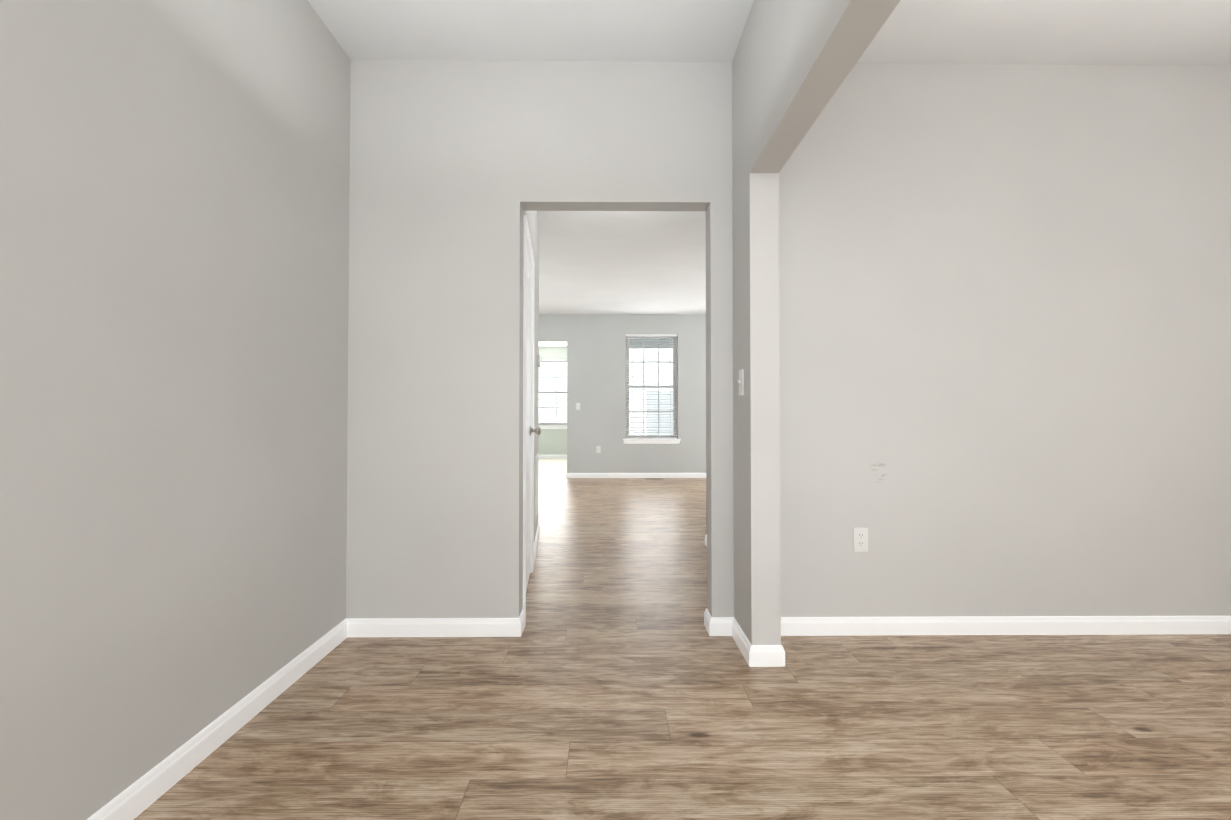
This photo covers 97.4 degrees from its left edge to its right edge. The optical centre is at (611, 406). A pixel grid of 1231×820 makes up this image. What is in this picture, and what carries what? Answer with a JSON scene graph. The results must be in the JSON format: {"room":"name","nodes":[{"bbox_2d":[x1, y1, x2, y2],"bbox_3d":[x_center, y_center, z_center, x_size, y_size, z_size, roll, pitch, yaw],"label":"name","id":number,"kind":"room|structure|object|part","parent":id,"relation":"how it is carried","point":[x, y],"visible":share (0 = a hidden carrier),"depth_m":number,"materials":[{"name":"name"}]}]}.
{"room":"empty entryway","nodes":[
{"label":"empty entryway","id":0,"kind":"room"},
{"bbox_2d":[0,0,350,819],"bbox_3d":[-1.294,-0.323,0.664,0.120,2.740,8.055,0,-1,-1],"label":"wall","id":1,"kind":"structure","parent":0,"point":[174,238],"depth_m":1.49,"materials":[{"name":"beige paint"}]},
{"bbox_2d":[87,618,350,819],"bbox_3d":[-1.219,0.989,-0.360,0.014,0.083,5.810,0,-1,-1],"label":"baseboard","id":2,"kind":"structure","parent":1,"relation":"attached to","point":[134,800],"depth_m":1.67,"materials":[{"name":"white wood"}]},
{"bbox_2d":[524,211,538,541],"bbox_3d":[-0.608,-0.270,3.745,0.115,2.740,2.133,0,-1,-5],"label":"wall","id":3,"kind":"structure","parent":0,"point":[532,220],"depth_m":4.22,"materials":[{"name":"beige paint"}]},
{"bbox_2d":[523,215,534,612],"bbox_3d":[-0.551,0.049,3.224,0.132,2.084,0.850,0,-1,-5],"label":"door frame","id":4,"kind":"structure","parent":3,"relation":"attached to","point":[527,241],"depth_m":2.83,"materials":[{"name":"white wood"}]},
{"bbox_2d":[526,251,540,589],"bbox_3d":[-0.515,0.076,3.224,0.112,2.010,0.725,0,-1,-1],"label":"hall door","id":5,"kind":"structure","parent":3,"relation":"in","point":[536,430],"depth_m":3.38,"materials":[{"name":"white"}]},
{"bbox_3d":[-0.498,0.156,3.516,0.074,0.066,0.067,0,-1,-1],"label":"knob","id":6,"kind":"part","parent":5,"relation":"part of","materials":[{"name":"grey metal"}]},
{"bbox_2d":[534,453,537,523],"bbox_3d":[-0.612,0.640,4.356,0.019,0.500,0.540,0,-1,-5],"label":"air vent","id":7,"kind":"object","parent":3,"relation":"in","point":[536,493],"visible":0.69,"depth_m":4.33,"materials":[{"name":"white paint"}]},
{"bbox_2d":[534,524,539,562],"bbox_3d":[-0.590,1.066,4.205,0.112,0.083,1.140,0,-1,-1],"label":"baseboard","id":8,"kind":"structure","parent":3,"relation":"attached to","point":[536,539],"depth_m":4.08,"materials":[{"name":"white wood"}]},
{"bbox_2d":[537,355,540,366],"bbox_3d":[-0.614,-0.384,4.544,0.024,0.095,0.120,0,-1,-5],"label":"thermostat","id":9,"kind":"object","parent":3,"relation":"attached to","point":[538,360],"visible":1,"depth_m":4.48,"materials":[{"name":"white plastic"}]},
{"bbox_2d":[538,458,566,476],"bbox_3d":[-1.700,1.280,11.398,3.300,0.100,4.460,0,-1,-1],"label":"floor","id":10,"kind":"structure","parent":0,"point":[552,467],"depth_m":10.86,"materials":[{"name":"beige"}]},
{"bbox_2d":[538,347,566,454],"bbox_3d":[-1.718,-0.106,13.422,2.940,2.740,0.140,0,-1,-1],"label":"wall","id":11,"kind":"structure","parent":0,"point":[552,441],"depth_m":13.34,"materials":[{"name":"paint"}]},
{"bbox_2d":[538,455,566,457],"bbox_3d":[-1.718,1.221,13.322,2.640,0.083,0.014,0,-1,-1],"label":"baseboard","id":12,"kind":"structure","parent":11,"relation":"attached to","point":[552,456],"depth_m":13.31,"materials":[{"name":"white wood"}]},
{"bbox_2d":[539,359,566,424],"bbox_3d":[-1.543,-0.356,13.423,1.150,1.640,0.139,0,-1,-1],"label":"window blind","id":13,"kind":"object","parent":11,"relation":"attached to","point":[556,392],"visible":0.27,"depth_m":13.40,"materials":[{"name":"white plastic"}]},
{"bbox_2d":[539,425,566,428],"bbox_3d":[-1.543,0.503,13.358,1.240,0.080,0.090,0,-1,-1],"label":"window sill","id":14,"kind":"structure","parent":11,"relation":"attached to","point":[553,426],"depth_m":13.33,"materials":[{"name":"white wood"}]},
{"bbox_2d":[539,314,705,472],"bbox_3d":[0.220,-0.179,9.140,6.740,2.740,0.140,0,-1,-1],"label":"wall","id":15,"kind":"structure","parent":0,"point":[596,366],"depth_m":9.07,"materials":[{"name":"grey paint"}]},
{"bbox_2d":[596,446,600,452],"bbox_3d":[-0.225,0.717,9.047,0.070,0.115,0.007,0,-1,-1],"label":"outlet","id":16,"kind":"object","parent":15,"relation":"attached to","point":[598,449],"visible":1,"depth_m":9.04,"materials":[{"name":"white plastic"}]},
{"bbox_2d":[566,473,705,477],"bbox_3d":[1.337,1.149,9.050,4.200,0.083,0.013,0,-1,-1],"label":"baseboard","id":17,"kind":"structure","parent":15,"relation":"attached to","point":[635,475],"depth_m":9.03,"materials":[{"name":"white"}]},
{"bbox_2d":[625,334,676,437],"bbox_3d":[0.667,-0.340,9.174,0.878,1.767,0.075,0,-1,-1],"label":"window","id":18,"kind":"structure","parent":15,"relation":"in","point":[655,419],"depth_m":9.16,"materials":[{"name":"white plastic"}]},
{"bbox_3d":[0.667,-0.339,9.180,0.818,1.707,0.058,0,-1,-1],"label":"far window sash","id":19,"kind":"part","parent":18,"relation":"part of","materials":[{"name":"glass"}]},
{"bbox_2d":[626,334,676,438],"bbox_3d":[0.667,-0.341,9.103,0.870,1.763,0.062,0,-1,-1],"label":"window blind","id":20,"kind":"object","parent":18,"relation":"attached to","point":[632,353],"visible":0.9,"depth_m":9.10,"materials":[{"name":"white plastic"}]},
{"bbox_2d":[624,440,679,443],"bbox_3d":[0.668,0.593,9.052,0.938,0.058,0.016,0,-1,-1],"label":"apron","id":21,"kind":"object","parent":15,"relation":"attached to","point":[651,441],"visible":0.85,"depth_m":9.05,"materials":[{"name":"white wood"}]},
{"bbox_2d":[623,439,680,439],"bbox_3d":[0.667,0.553,9.076,0.968,0.022,0.090,0,-1,-1],"label":"stool","id":22,"kind":"object","parent":15,"relation":"attached to","point":[651,439],"visible":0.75,"depth_m":9.03,"materials":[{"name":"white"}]},
{"bbox_2d":[134,477,1230,819],"bbox_3d":[0.676,1.134,2.820,7.900,0.100,12.740,0,-1,-1],"label":"floor","id":23,"kind":"structure","parent":0,"point":[614,681],"depth_m":1.85,"materials":[{"name":"brown wood"}]},
{"bbox_2d":[706,371,706,484],"bbox_3d":[0.827,-0.274,3.538,0.115,2.740,1.675,0,-1,-1],"label":"wall","id":24,"kind":"structure","parent":0,"point":[706,425],"depth_m":4.36,"materials":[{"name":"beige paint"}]},
{"bbox_2d":[732,173,780,644],"bbox_3d":[0.641,0.047,2.422,0.122,2.060,0.312,0,-1,-1],"label":"pillar","id":25,"kind":"structure","parent":0,"point":[756,471],"depth_m":2.27,"materials":[{"name":"beige paint"}]},
{"bbox_2d":[738,369,743,395],"bbox_3d":[0.572,-0.108,2.417,0.016,0.115,0.070,0,-1,-1],"label":"light switch","id":26,"kind":"object","parent":25,"relation":"attached to","point":[741,382],"visible":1,"depth_m":2.40,"materials":[{"name":"white plastic"}]},
{"bbox_2d":[724,617,759,666],"bbox_3d":[0.565,1.035,2.398,0.030,0.083,0.326,0,-1,-1],"label":"baseboard","id":27,"kind":"structure","parent":25,"relation":"attached to","point":[751,653],"depth_m":2.35,"materials":[{"name":"white wood"}]},
{"bbox_2d":[760,630,784,666],"bbox_3d":[0.709,1.035,2.389,0.014,0.083,0.306,0,-1,-1],"label":"baseboard","id":28,"kind":"structure","parent":25,"relation":"attached to","point":[776,653],"depth_m":2.24,"materials":[{"name":"white wood"}]},
{"bbox_2d":[308,0,1230,347],"bbox_3d":[0.656,-1.678,5.098,7.900,0.120,17.200,0,-1,-1],"label":"ceiling","id":29,"kind":"structure","parent":0,"point":[628,262],"depth_m":2.47,"materials":[{"name":"white paint"}]},
{"bbox_2d":[346,60,1230,617],"bbox_3d":[1.538,-0.289,2.650,5.820,2.740,0.115,0,-1,-1],"label":"wall","id":30,"kind":"structure","parent":0,"point":[1004,338],"depth_m":2.59,"materials":[{"name":"beige paint"}]},
{"bbox_2d":[351,614,525,636],"bbox_3d":[-0.824,1.038,2.542,0.796,0.083,0.013,0,-1,-1],"label":"baseboard","id":31,"kind":"structure","parent":30,"relation":"attached to","point":[360,627],"depth_m":2.54,"materials":[{"name":"white wood"}]},
{"bbox_2d":[704,609,723,629],"bbox_3d":[0.608,1.040,2.683,0.300,0.083,0.013,0,-1,-1],"label":"baseboard","id":32,"kind":"structure","parent":30,"relation":"attached to","point":[711,623],"depth_m":2.55,"materials":[{"name":"white"}]},
{"bbox_2d":[853,527,867,551],"bbox_3d":[1.182,0.632,2.570,0.070,0.115,0.007,0,-1,-1],"label":"outlet","id":33,"kind":"object","parent":30,"relation":"attached to","point":[858,532],"visible":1,"depth_m":2.57,"materials":[{"name":"white plastic"}]},
{"bbox_2d":[781,616,1230,635],"bbox_3d":[2.500,1.038,2.572,3.599,0.083,0.013,0,-1,-1],"label":"baseboard","id":34,"kind":"structure","parent":30,"relation":"attached to","point":[941,625],"depth_m":2.56,"materials":[{"name":"white wood"}]},
{"bbox_2d":[732,0,900,201],"bbox_3d":[0.665,-1.369,-0.303,0.122,0.680,5.810,0,-1,-1],"label":"header beam","id":35,"kind":"structure","parent":0,"point":[794,62],"depth_m":1.86,"materials":[{"name":"beige paint"}]},
{"label":"outside","id":36,"kind":"structure","parent":0,"visible":0},
{"bbox_2d":[539,349,672,434],"bbox_3d":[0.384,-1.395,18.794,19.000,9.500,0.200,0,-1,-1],"label":"neighbor house","id":37,"kind":"structure","parent":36,"point":[630,374],"depth_m":18.76,"materials":[{"name":"white"}]},
{"bbox_3d":[0.335,-1.596,18.711,8.060,5.660,0.030,0,-1,-1],"label":"trim","id":38,"kind":"part","parent":37,"relation":"part of","materials":[{"name":"white"}]}
]}

